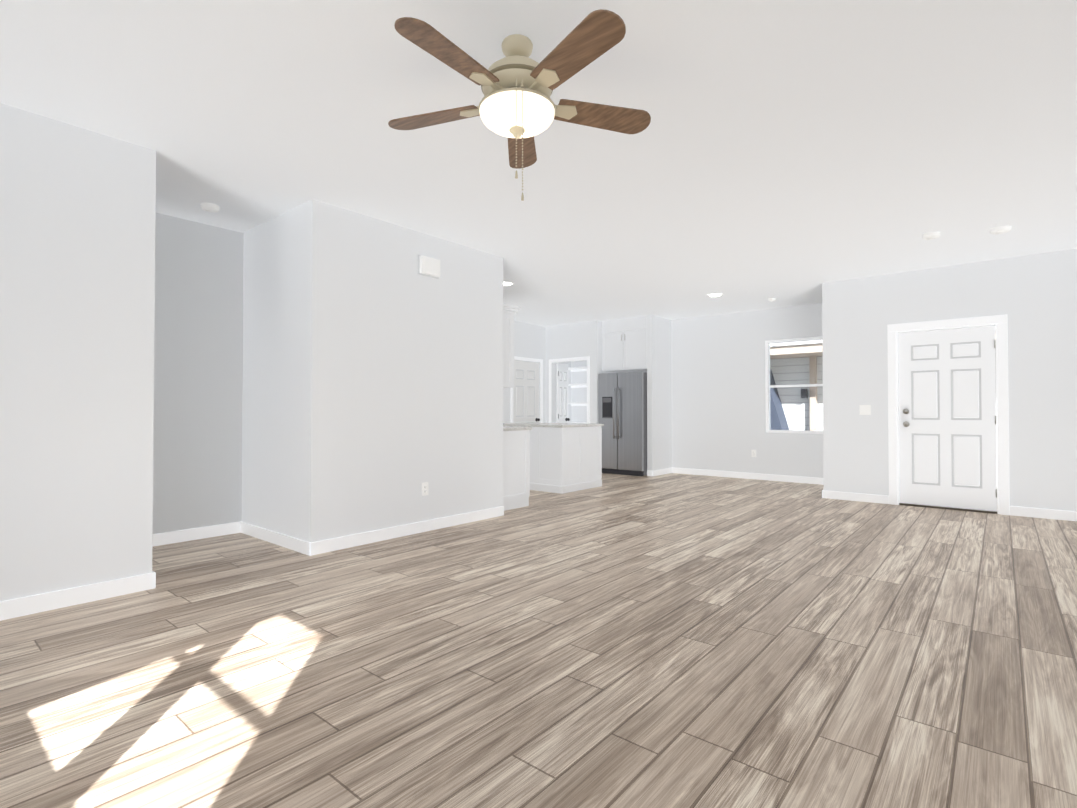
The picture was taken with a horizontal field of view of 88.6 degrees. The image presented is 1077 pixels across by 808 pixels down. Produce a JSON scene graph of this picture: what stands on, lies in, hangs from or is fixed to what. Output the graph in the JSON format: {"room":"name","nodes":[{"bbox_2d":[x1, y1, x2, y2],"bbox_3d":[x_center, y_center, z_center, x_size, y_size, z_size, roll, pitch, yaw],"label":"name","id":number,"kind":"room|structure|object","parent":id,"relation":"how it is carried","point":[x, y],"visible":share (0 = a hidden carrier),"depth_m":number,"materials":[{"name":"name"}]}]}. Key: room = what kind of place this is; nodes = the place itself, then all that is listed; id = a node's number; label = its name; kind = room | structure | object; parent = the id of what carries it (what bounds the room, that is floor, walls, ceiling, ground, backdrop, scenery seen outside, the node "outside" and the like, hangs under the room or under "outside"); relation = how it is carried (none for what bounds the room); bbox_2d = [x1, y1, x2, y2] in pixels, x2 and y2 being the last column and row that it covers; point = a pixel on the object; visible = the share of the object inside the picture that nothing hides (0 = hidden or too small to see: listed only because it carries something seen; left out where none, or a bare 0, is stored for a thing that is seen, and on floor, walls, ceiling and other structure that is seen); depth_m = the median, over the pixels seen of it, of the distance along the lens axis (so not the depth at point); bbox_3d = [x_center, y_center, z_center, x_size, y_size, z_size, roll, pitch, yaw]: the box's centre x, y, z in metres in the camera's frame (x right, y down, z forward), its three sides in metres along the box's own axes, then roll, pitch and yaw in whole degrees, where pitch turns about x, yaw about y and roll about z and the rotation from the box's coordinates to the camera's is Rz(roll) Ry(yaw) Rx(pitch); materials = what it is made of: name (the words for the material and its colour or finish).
{"room":"empty living room","nodes":[
{"label":"empty living room","id":0,"kind":"room"},
{"bbox_2d":[0,103,155,600],"bbox_3d":[-2.956,-0.229,2.889,0.120,2.740,1.570,-1,-1,40],"label":"wall","id":1,"kind":"structure","parent":0,"point":[77,258],"depth_m":3.15,"materials":[{"name":"grey paint"}]},
{"bbox_2d":[0,571,155,620],"bbox_3d":[-2.889,1.091,2.845,0.016,0.100,1.556,-1,-1,40],"label":"baseboard","id":2,"kind":"structure","parent":1,"relation":"attached to","point":[31,604],"depth_m":3.13,"materials":[{"name":"white paint"}]},
{"bbox_2d":[153,213,243,533],"bbox_3d":[-3.629,-0.214,4.047,0.120,2.740,2.720,-1,-1,40],"label":"wall","id":3,"kind":"structure","parent":0,"point":[198,392],"depth_m":4.75,"materials":[{"name":"grey paint"}]},
{"bbox_2d":[152,522,239,546],"bbox_3d":[-3.538,1.106,4.031,0.016,0.100,2.600,-1,-1,40],"label":"baseboard","id":4,"kind":"structure","parent":3,"relation":"attached to","point":[178,536],"depth_m":4.73,"materials":[{"name":"white paint"}]},
{"bbox_2d":[242,199,502,541],"bbox_3d":[-2.140,-0.188,5.963,2.820,2.740,2.130,-1,-1,40],"label":"wall","id":5,"kind":"structure","parent":0,"point":[372,396],"depth_m":4.75,"materials":[{"name":"grey paint"}]},
{"bbox_2d":[240,521,303,553],"bbox_3d":[-2.220,1.114,4.612,1.230,0.100,0.016,-1,-1,40],"label":"baseboard","id":6,"kind":"structure","parent":5,"relation":"attached to","point":[283,540],"depth_m":4.59,"materials":[{"name":"white paint"}]},
{"bbox_2d":[304,506,503,555],"bbox_3d":[-1.059,1.120,5.028,0.016,0.100,2.146,-1,-1,40],"label":"baseboard","id":7,"kind":"structure","parent":5,"relation":"attached to","point":[333,544],"depth_m":4.80,"materials":[{"name":"white paint"}]},
{"bbox_2d":[422,482,427,495],"bbox_3d":[-1.039,0.780,5.059,0.010,0.120,0.075,-1,-1,40],"label":"outlet","id":8,"kind":"object","parent":5,"relation":"attached to","point":[425,489],"visible":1,"depth_m":5.06,"materials":[{"name":"white plastic"}]},
{"bbox_2d":[418,254,439,278],"bbox_3d":[-1.003,-1.270,5.095,0.053,0.180,0.240,-1,-1,40],"label":"door chime","id":9,"kind":"object","parent":5,"relation":"attached to","point":[428,267],"visible":1,"depth_m":5.06,"materials":[{"name":"white plastic"}]},
{"bbox_2d":[503,308,514,387],"bbox_3d":[-0.588,-0.613,6.301,0.542,0.860,0.354,-1,-1,40],"label":"upper cabinet","id":10,"kind":"object","parent":5,"relation":"attached to","point":[509,312],"depth_m":6.19,"materials":[{"name":"white paint"}]},
{"bbox_2d":[503,321,546,422],"bbox_3d":[-0.929,-0.141,9.508,0.120,2.740,4.860,-1,-1,40],"label":"wall","id":11,"kind":"structure","parent":0,"point":[530,341],"depth_m":10.36,"materials":[{"name":"grey paint"}]},
{"bbox_2d":[513,360,539,422],"bbox_3d":[-0.256,0.217,10.294,0.196,2.020,0.762,-1,-1,40],"label":"door","id":12,"kind":"structure","parent":11,"relation":"in","point":[526,395],"depth_m":10.30,"materials":[{"name":"paint"}]},
{"bbox_2d":[511,356,542,422],"bbox_3d":[-0.208,0.188,10.256,0.018,2.100,0.900,-1,-1,40],"label":"door frame","id":13,"kind":"structure","parent":11,"relation":"attached to","point":[515,357],"depth_m":10.56,"materials":[{"name":"white paint"}]},
{"bbox_2d":[0,473,1076,807],"bbox_3d":[0.785,1.219,4.966,11.120,0.100,9.830,-1,-1,40],"label":"floor","id":14,"kind":"structure","parent":0,"point":[780,645],"depth_m":2.38,"materials":[{"name":"wood"}]},
{"bbox_2d":[503,430,529,510],"bbox_3d":[-0.501,0.745,6.386,0.541,0.885,0.624,-1,-1,40],"label":"base cabinet","id":15,"kind":"object","parent":14,"relation":"on","point":[516,467],"depth_m":6.27,"materials":[{"name":"white paint"}]},
{"bbox_2d":[503,426,530,429],"bbox_3d":[-1.199,0.293,6.982,2.404,0.035,0.630,-1,-1,40],"label":"countertop","id":16,"kind":"structure","parent":15,"relation":"on","point":[504,427],"depth_m":6.27,"materials":[{"name":"white stone"}]},
{"bbox_2d":[513,426,601,493],"bbox_3d":[0.114,0.769,8.201,1.368,0.885,1.001,-1,-1,40],"label":"kitchen island","id":17,"kind":"object","parent":14,"relation":"on","point":[565,457],"depth_m":7.63,"materials":[{"name":"white paint"}]},
{"bbox_2d":[503,422,602,425],"bbox_3d":[0.103,0.309,8.190,1.409,0.035,1.005,-1,-1,40],"label":"island countertop","id":18,"kind":"structure","parent":17,"relation":"on","point":[504,424],"depth_m":7.86,"materials":[{"name":"white stone"}]},
{"bbox_2d":[598,371,646,475],"bbox_3d":[1.650,0.344,9.889,0.885,1.780,0.872,-1,-1,40],"label":"refrigerator","id":19,"kind":"object","parent":14,"relation":"on","point":[622,407],"visible":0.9,"depth_m":9.55,"materials":[{"name":"grey metal"}]},
{"bbox_2d":[0,0,1076,326],"bbox_3d":[0.785,-1.631,5.004,11.120,0.120,9.830,-1,-1,40],"label":"ceiling","id":20,"kind":"structure","parent":0,"point":[790,152],"depth_m":3.22,"materials":[{"name":"white paint"}]},
{"bbox_2d":[200,202,218,212],"bbox_3d":[-2.614,-1.557,4.388,0.130,0.044,0.130,-1,-1,40],"label":"smoke detector","id":21,"kind":"object","parent":20,"relation":"attached to","point":[210,207],"visible":1,"depth_m":4.35,"materials":[{"name":"white plastic"}]},
{"bbox_2d":[503,281,513,285],"bbox_3d":[-0.414,-1.533,7.059,0.210,0.022,0.210,-1,-1,40],"label":"recessed light","id":22,"kind":"object","parent":20,"relation":"in","point":[505,283],"visible":0.75,"depth_m":7.03,"materials":[{"name":"white"}]},
{"bbox_2d":[388,9,650,200],"bbox_3d":[-0.117,-1.221,2.413,1.247,0.767,1.212,-1,-1,40],"label":"fan","id":23,"kind":"object","parent":20,"relation":"hanging from","point":[518,108],"visible":1,"depth_m":2.33,"materials":[{"name":"brown wood"}]},
{"bbox_2d":[708,293,722,296],"bbox_3d":[2.485,-1.524,7.746,0.210,0.022,0.210,-1,-1,40],"label":"recessed light","id":24,"kind":"object","parent":20,"relation":"in","point":[715,294],"visible":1,"depth_m":7.71,"materials":[{"name":"white"}]},
{"bbox_2d":[922,232,940,239],"bbox_3d":[3.627,-1.548,5.093,0.140,0.044,0.140,-1,-1,40],"label":"smoke detector","id":25,"kind":"object","parent":20,"relation":"attached to","point":[930,235],"visible":1,"depth_m":5.05,"materials":[{"name":"white plastic"}]},
{"bbox_2d":[990,225,1011,233],"bbox_3d":[4.131,-1.550,4.931,0.150,0.044,0.150,-1,-1,40],"label":"smoke detector","id":26,"kind":"object","parent":20,"relation":"attached to","point":[1001,229],"visible":1,"depth_m":4.89,"materials":[{"name":"white plastic"}]},
{"bbox_2d":[547,320,602,423],"bbox_3d":[0.644,-0.130,10.342,1.180,2.740,0.120,-1,-1,40],"label":"wall","id":27,"kind":"structure","parent":0,"point":[573,340],"depth_m":10.24,"materials":[{"name":"grey paint"}]},
{"bbox_2d":[556,363,569,422],"bbox_3d":[0.469,0.224,10.792,0.196,2.020,0.332,-1,-1,40],"label":"pantry door","id":28,"kind":"structure","parent":27,"relation":"in","point":[561,393],"depth_m":10.75,"materials":[{"name":"white paint"}]},
{"bbox_2d":[549,356,589,422],"bbox_3d":[0.565,0.189,10.314,0.950,2.100,0.018,-1,-1,40],"label":"door frame","id":29,"kind":"structure","parent":27,"relation":"attached to","point":[580,358],"depth_m":10.29,"materials":[{"name":"white paint"}]},
{"bbox_2d":[647,315,671,470],"bbox_3d":[2.120,-0.139,9.659,0.100,2.740,0.710,-1,-1,40],"label":"wall","id":30,"kind":"structure","parent":0,"point":[659,400],"depth_m":9.54,"materials":[{"name":"grey paint"}]},
{"bbox_2d":[648,467,671,476],"bbox_3d":[2.149,1.180,9.594,0.026,0.100,0.706,-1,-1,40],"label":"baseboard","id":31,"kind":"structure","parent":30,"relation":"attached to","point":[667,470],"depth_m":9.52,"materials":[{"name":"white paint"}]},
{"bbox_2d":[571,303,822,477],"bbox_3d":[2.640,-0.138,9.765,5.260,2.740,0.120,-1,-1,40],"label":"wall","id":32,"kind":"structure","parent":0,"point":[718,391],"depth_m":9.21,"materials":[{"name":"grey paint"}]},
{"bbox_2d":[568,366,586,422],"bbox_3d":[0.985,0.054,10.840,1.090,1.565,0.345,-1,-1,40],"label":"pantry shelves","id":33,"kind":"object","parent":32,"relation":"attached to","point":[579,369],"visible":0.27,"depth_m":11.06,"materials":[{"name":"white paint"}]},
{"bbox_2d":[602,316,646,372],"bbox_3d":[1.718,-1.048,9.992,0.921,0.906,0.724,-1,-1,40],"label":"upper cabinet","id":34,"kind":"object","parent":32,"relation":"attached to","point":[624,345],"visible":0.77,"depth_m":9.72,"materials":[{"name":"white paint"}]},
{"bbox_2d":[672,467,822,484],"bbox_3d":[3.451,1.172,8.979,2.790,0.100,0.016,-1,-1,40],"label":"baseboard","id":35,"kind":"structure","parent":32,"relation":"attached to","point":[783,478],"depth_m":8.97,"materials":[{"name":"white paint"}]},
{"bbox_2d":[765,336,822,433],"bbox_3d":[4.027,-0.283,8.604,0.912,1.472,0.112,-1,-1,40],"label":"window","id":36,"kind":"structure","parent":32,"relation":"in","point":[768,386],"depth_m":8.71,"materials":[{"name":"white paint"}]},
{"bbox_2d":[822,249,1076,510],"bbox_3d":[5.465,-0.193,5.570,4.700,2.740,0.120,-1,-1,40],"label":"wall","id":37,"kind":"structure","parent":0,"point":[1033,297],"depth_m":6.02,"materials":[{"name":"grey paint"}]},
{"bbox_2d":[824,490,888,503],"bbox_3d":[3.900,1.143,6.776,0.690,0.100,0.016,-1,-1,40],"label":"baseboard","id":38,"kind":"structure","parent":37,"relation":"attached to","point":[884,499],"depth_m":6.76,"materials":[{"name":"white paint"}]},
{"bbox_2d":[860,405,870,414],"bbox_3d":[3.982,0.072,6.724,0.120,0.120,0.009,-1,-1,40],"label":"light switch","id":39,"kind":"object","parent":37,"relation":"attached to","point":[865,409],"visible":1,"depth_m":6.72,"materials":[{"name":"white plastic"}]},
{"bbox_2d":[898,326,996,510],"bbox_3d":[4.622,0.160,6.263,0.886,2.007,0.196,-1,-1,40],"label":"front door","id":40,"kind":"structure","parent":37,"relation":"in","point":[947,417],"depth_m":6.23,"materials":[{"name":"white paint"}]},
{"bbox_2d":[887,314,1009,514],"bbox_3d":[4.620,0.118,6.263,1.090,2.135,0.138,-1,-1,40],"label":"door frame","id":41,"kind":"structure","parent":37,"relation":"attached to","point":[999,323],"depth_m":6.09,"materials":[{"name":"white paint"}]},
{"bbox_2d":[1010,506,1076,520],"bbox_3d":[6.053,1.119,4.971,2.750,0.100,0.016,-1,-1,40],"label":"baseboard","id":42,"kind":"structure","parent":37,"relation":"attached to","point":[1014,510],"depth_m":5.67,"materials":[{"name":"white paint"}]},
{"label":"outside","id":43,"kind":"structure","parent":0,"visible":0},
{"bbox_3d":[0.170,1.401,-0.191,80.000,0.100,80.000,-1,-1,40],"label":"ground","id":44,"kind":"structure","parent":43,"visible":0},
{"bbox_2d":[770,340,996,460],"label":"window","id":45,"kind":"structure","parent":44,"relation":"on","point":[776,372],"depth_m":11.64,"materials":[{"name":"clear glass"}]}
]}

